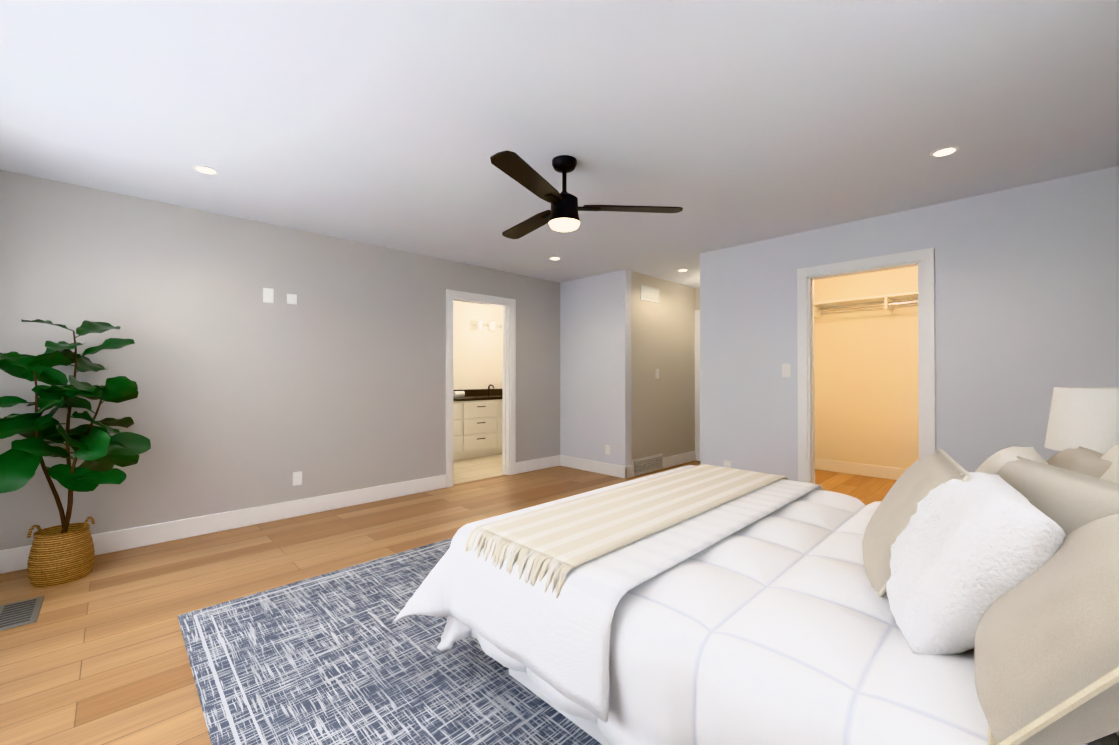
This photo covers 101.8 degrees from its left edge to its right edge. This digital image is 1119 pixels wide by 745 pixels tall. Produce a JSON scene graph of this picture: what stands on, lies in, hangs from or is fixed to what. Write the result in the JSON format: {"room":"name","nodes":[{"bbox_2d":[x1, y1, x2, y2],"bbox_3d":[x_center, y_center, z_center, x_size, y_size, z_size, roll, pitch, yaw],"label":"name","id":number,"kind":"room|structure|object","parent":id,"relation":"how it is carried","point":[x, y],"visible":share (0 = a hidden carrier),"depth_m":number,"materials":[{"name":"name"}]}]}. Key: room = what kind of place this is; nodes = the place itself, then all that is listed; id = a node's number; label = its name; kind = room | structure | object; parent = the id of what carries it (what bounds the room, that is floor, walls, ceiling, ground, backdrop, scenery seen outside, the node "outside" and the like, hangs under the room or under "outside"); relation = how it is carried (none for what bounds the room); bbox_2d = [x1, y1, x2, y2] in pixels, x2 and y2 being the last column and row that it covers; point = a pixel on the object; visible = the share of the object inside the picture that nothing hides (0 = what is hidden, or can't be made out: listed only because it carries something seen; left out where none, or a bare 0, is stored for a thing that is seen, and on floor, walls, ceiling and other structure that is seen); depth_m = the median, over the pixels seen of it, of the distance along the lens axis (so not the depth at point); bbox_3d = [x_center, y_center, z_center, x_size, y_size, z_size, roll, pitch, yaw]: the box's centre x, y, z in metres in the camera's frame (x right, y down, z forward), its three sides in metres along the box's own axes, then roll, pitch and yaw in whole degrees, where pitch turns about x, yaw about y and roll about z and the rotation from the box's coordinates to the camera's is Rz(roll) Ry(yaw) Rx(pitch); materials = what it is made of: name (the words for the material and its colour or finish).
{"room":"bedroom","nodes":[
{"label":"bedroom","id":0,"kind":"room"},
{"bbox_2d":[0,170,559,549],"bbox_3d":[-1.798,0.005,4.382,4.950,2.440,0.120,0,-1,-44],"label":"wall","id":1,"kind":"structure","parent":0,"point":[333,380],"depth_m":3.55,"materials":[{"name":"paint"}]},
{"bbox_2d":[0,474,445,573],"bbox_3d":[-2.353,1.150,3.733,3.200,0.140,0.015,0,-1,-44],"label":"baseboard","id":2,"kind":"structure","parent":1,"relation":"attached to","point":[13,559],"depth_m":3.53,"materials":[{"name":"white wood"}]},
{"bbox_2d":[263,288,273,302],"bbox_3d":[-2.385,-0.631,3.723,0.075,0.120,0.006,0,-1,-44],"label":"light switch","id":3,"kind":"object","parent":1,"relation":"attached to","point":[268,295],"visible":1,"depth_m":3.72,"materials":[{"name":"white plastic"}]},
{"bbox_2d":[287,294,296,304],"bbox_3d":[-2.264,-0.620,3.842,0.075,0.085,0.006,0,-1,-44],"label":"light switch","id":4,"kind":"object","parent":1,"relation":"attached to","point":[291,298],"visible":1,"depth_m":3.84,"materials":[{"name":"white plastic"}]},
{"bbox_2d":[293,471,301,485],"bbox_3d":[-2.227,0.901,3.863,0.072,0.115,0.009,0,-1,-44],"label":"electrical outlet","id":5,"kind":"object","parent":1,"relation":"attached to","point":[297,478],"visible":1,"depth_m":3.86,"materials":[{"name":"white plastic"}]},
{"bbox_2d":[446,289,515,487],"bbox_3d":[-0.924,0.171,5.239,0.944,2.122,0.156,0,-1,-44],"label":"door frame","id":6,"kind":"structure","parent":1,"relation":"attached to","point":[508,305],"depth_m":5.46,"materials":[{"name":"white wood"}]},
{"bbox_2d":[516,455,559,473],"bbox_3d":[-0.273,1.166,5.775,0.750,0.140,0.015,0,-1,-44],"label":"baseboard","id":7,"kind":"structure","parent":1,"relation":"attached to","point":[547,462],"depth_m":5.76,"materials":[{"name":"white wood"}]},
{"bbox_2d":[0,454,896,744],"bbox_3d":[0.115,1.271,3.959,7.340,0.100,6.930,0,-1,-44],"label":"floor","id":8,"kind":"structure","parent":0,"point":[98,655],"depth_m":2.51,"materials":[{"name":"brown wood"}]},
{"bbox_2d":[0,596,44,630],"bbox_3d":[-2.712,1.204,2.270,0.160,0.007,0.360,0,-1,-44],"label":"floor vent","id":9,"kind":"object","parent":8,"relation":"in","point":[19,613],"visible":1,"depth_m":2.27,"materials":[{"name":"grey metal"}]},
{"bbox_2d":[27,517,94,587],"bbox_3d":[-2.913,1.040,2.663,0.268,0.342,0.268,0,-1,-44],"label":"basket","id":10,"kind":"object","parent":8,"relation":"on","point":[62,554],"depth_m":2.59,"materials":[{"name":"wicker"}]},
{"bbox_2d":[0,319,150,587],"bbox_3d":[-2.921,0.440,2.638,0.814,1.542,0.665,0,-1,-44],"label":"plant","id":11,"kind":"object","parent":8,"relation":"on","point":[63,553],"visible":1,"depth_m":2.62,"materials":[{"name":"green plant"}]},
{"bbox_2d":[178,538,601,744],"bbox_3d":[0.090,1.204,2.443,3.100,0.011,2.480,0,-1,-44],"label":"rug","id":12,"kind":"object","parent":8,"relation":"on","point":[339,657],"visible":0.23,"depth_m":1.80,"materials":[{"name":"blue fabric"}]},
{"bbox_2d":[393,444,1118,744],"bbox_3d":[0.918,0.572,1.718,2.132,1.238,2.334,0,-1,-44],"label":"bed","id":13,"kind":"object","parent":12,"relation":"on","point":[940,597],"visible":1,"depth_m":1.14,"materials":[{"name":"white fabric"}]},
{"bbox_2d":[393,465,822,722],"bbox_3d":[0.447,0.798,2.197,2.132,0.398,0.988,0,-1,-44],"label":"blanket","id":14,"kind":"object","parent":13,"relation":"on","point":[547,591],"depth_m":1.57,"materials":[{"name":"white fabric"}]},
{"bbox_2d":[465,464,788,598],"bbox_3d":[0.496,0.713,2.161,1.885,0.258,0.504,0,-1,-44],"label":"throw","id":15,"kind":"object","parent":13,"relation":"on","point":[537,554],"depth_m":1.69,"materials":[{"name":"beige fabric"}]},
{"bbox_2d":[453,400,501,460],"bbox_3d":[-1.076,0.826,7.067,2.550,0.840,0.580,0,-1,-44],"label":"bathroom vanity","id":16,"kind":"object","parent":8,"relation":"on","point":[477,422],"depth_m":6.58,"materials":[{"name":"white wood"}]},
{"bbox_2d":[453,396,501,399],"bbox_3d":[-1.085,0.386,7.072,2.560,0.040,0.565,0,-1,-44],"label":"countertop","id":17,"kind":"structure","parent":16,"relation":"on","point":[454,397],"depth_m":6.63,"materials":[{"name":"black stone"}]},
{"bbox_3d":[2.415,0.905,1.933,0.500,0.600,0.532,0,-1,-44],"label":"nightstand","id":18,"kind":"object","parent":8,"relation":"on","visible":0},
{"bbox_2d":[1044,387,1118,454],"bbox_3d":[2.348,0.334,1.905,0.430,0.539,0.430,0,-1,-44],"label":"lamp","id":19,"kind":"object","parent":18,"relation":"on","point":[1086,417],"visible":0.6,"depth_m":1.87,"materials":[{"name":"white fabric"}]},
{"bbox_2d":[453,301,502,389],"bbox_3d":[-1.700,0.025,6.959,3.940,2.440,0.120,0,-1,-44],"label":"wall","id":20,"kind":"structure","parent":0,"point":[477,358],"depth_m":7.25,"materials":[{"name":"white paint"}]},
{"bbox_2d":[453,388,501,395],"bbox_3d":[-1.273,0.317,7.271,2.550,0.100,0.020,0,-1,-44],"label":"backsplash","id":21,"kind":"structure","parent":20,"relation":"attached to","point":[470,392],"depth_m":7.22,"materials":[{"name":"black stone"}]},
{"bbox_2d":[471,321,502,330],"bbox_3d":[-1.102,-0.747,7.356,0.700,0.130,0.150,0,-1,-44],"label":"sconce","id":22,"kind":"object","parent":20,"relation":"attached to","point":[490,325],"visible":0.69,"depth_m":7.30,"materials":[{"name":"silver metal"}]},
{"bbox_2d":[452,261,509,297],"bbox_3d":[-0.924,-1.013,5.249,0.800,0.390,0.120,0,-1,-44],"label":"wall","id":23,"kind":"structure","parent":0,"point":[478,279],"depth_m":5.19,"materials":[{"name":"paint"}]},
{"bbox_2d":[0,0,1118,287],"bbox_3d":[0.115,-1.269,3.979,7.340,0.100,6.930,0,-1,-44],"label":"ceiling","id":24,"kind":"structure","parent":0,"point":[394,124],"depth_m":2.15,"materials":[{"name":"paint"}]},
{"bbox_2d":[193,165,217,174],"bbox_3d":[-2.142,-1.224,2.751,0.124,0.006,0.124,0,-1,-44],"label":"recessed light","id":25,"kind":"object","parent":24,"relation":"in","point":[207,170],"visible":1,"depth_m":2.75,"materials":[{"name":"white"}]},
{"bbox_2d":[549,257,560,259],"bbox_3d":[-0.051,-1.208,4.818,0.124,0.006,0.124,0,-1,-44],"label":"recessed light","id":26,"kind":"object","parent":24,"relation":"in","point":[554,258],"visible":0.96,"depth_m":4.81,"materials":[{"name":"white"}]},
{"bbox_2d":[490,150,682,238],"bbox_3d":[-0.084,-1.028,2.676,1.221,0.399,1.168,0,-1,-44],"label":"fan","id":27,"kind":"object","parent":24,"relation":"hanging from","point":[562,215],"visible":1,"depth_m":2.57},
{"bbox_2d":[930,146,958,157],"bbox_3d":[2.141,-1.226,2.528,0.124,0.006,0.124,0,-1,-44],"label":"recessed light","id":28,"kind":"object","parent":24,"relation":"in","point":[944,151],"visible":1,"depth_m":2.52,"materials":[{"name":"white"}]},
{"bbox_2d":[631,271,694,459],"bbox_3d":[1.578,0.019,6.183,2.150,2.440,0.120,0,-1,-44],"label":"wall","id":29,"kind":"structure","parent":0,"point":[663,404],"depth_m":5.86,"materials":[{"name":"paint"}]},
{"bbox_2d":[632,454,662,475],"bbox_3d":[1.090,1.128,5.579,0.640,0.188,0.019,0,-1,-44],"label":"air vent","id":30,"kind":"object","parent":29,"relation":"in","point":[647,464],"visible":0.98,"depth_m":5.56,"materials":[{"name":"grey metal"}]},
{"bbox_2d":[640,285,659,302],"bbox_3d":[1.129,-0.975,5.655,0.400,0.180,0.018,0,-1,-44],"label":"air vent","id":31,"kind":"object","parent":29,"relation":"in","point":[650,294],"visible":0.98,"depth_m":5.64,"materials":[{"name":"white"}]},
{"bbox_2d":[655,369,658,377],"bbox_3d":[1.242,0.016,5.761,0.075,0.120,0.010,0,-1,-44],"label":"light switch","id":32,"kind":"object","parent":29,"relation":"attached to","point":[656,373],"visible":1,"depth_m":5.75,"materials":[{"name":"white plastic"}]},
{"bbox_2d":[624,451,695,478],"bbox_3d":[1.345,1.166,5.850,1.635,0.140,0.015,0,-1,-44],"label":"baseboard","id":33,"kind":"structure","parent":29,"relation":"attached to","point":[678,459],"depth_m":6.00,"materials":[{"name":"white wood"}]},
{"bbox_2d":[695,287,699,309],"bbox_3d":[2.299,0.019,6.141,0.120,2.440,0.950,0,-1,-44],"label":"wall","id":34,"kind":"structure","parent":0,"point":[697,298],"depth_m":6.42,"materials":[{"name":"paint"}]},
{"bbox_2d":[695,310,699,460],"bbox_3d":[2.212,0.178,6.089,0.075,2.120,0.899,0,-1,-44],"label":"door frame","id":35,"kind":"structure","parent":34,"relation":"attached to","point":[697,381],"depth_m":6.39,"materials":[{"name":"white wood"}]},
{"bbox_2d":[560,166,1118,480],"bbox_3d":[1.734,0.005,4.403,0.120,2.440,5.040,0,-1,-44],"label":"wall","id":36,"kind":"structure","parent":0,"point":[1026,285],"depth_m":3.27,"materials":[{"name":"paint"}]},
{"bbox_2d":[560,455,623,477],"bbox_3d":[0.383,1.165,5.673,0.015,0.140,1.080,0,-1,-44],"label":"baseboard","id":37,"kind":"structure","parent":36,"relation":"attached to","point":[567,461],"depth_m":5.63,"materials":[{"name":"white wood"}]},
{"bbox_2d":[605,445,609,454],"bbox_3d":[0.582,0.933,5.478,0.009,0.115,0.072,0,-1,-44],"label":"outlet","id":38,"kind":"object","parent":36,"relation":"attached to","point":[607,449],"visible":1,"depth_m":5.48,"materials":[{"name":"white plastic"}]},
{"bbox_2d":[782,364,790,376],"bbox_3d":[2.010,-0.018,4.029,0.010,0.120,0.075,0,-1,-44],"label":"light switch","id":39,"kind":"object","parent":36,"relation":"attached to","point":[786,370],"visible":1,"depth_m":4.02,"materials":[{"name":"white plastic"}]},
{"bbox_2d":[797,248,935,483],"bbox_3d":[2.449,0.158,3.674,0.156,2.122,0.924,0,-1,-44],"label":"door frame","id":40,"kind":"structure","parent":36,"relation":"attached to","point":[922,260],"depth_m":3.62,"materials":[{"name":"white wood"}]},
{"bbox_2d":[814,266,918,468],"bbox_3d":[4.064,0.010,5.099,0.120,2.440,3.010,0,-1,-44],"label":"wall","id":41,"kind":"structure","parent":0,"point":[866,386],"depth_m":5.41,"materials":[{"name":"white paint"}]},
{"bbox_2d":[815,458,906,479],"bbox_3d":[3.867,1.161,5.195,0.015,0.140,2.315,0,-1,-44],"label":"baseboard","id":42,"kind":"structure","parent":41,"relation":"attached to","point":[884,472],"depth_m":5.45,"materials":[{"name":"white wood"}]},
{"bbox_2d":[814,292,917,317],"bbox_3d":[3.735,-0.775,5.080,0.375,0.150,2.305,0,-1,-44],"label":"closet shelf","id":43,"kind":"object","parent":41,"relation":"attached to","point":[889,302],"visible":0.27,"depth_m":5.25,"materials":[{"name":"white wood"}]}
]}

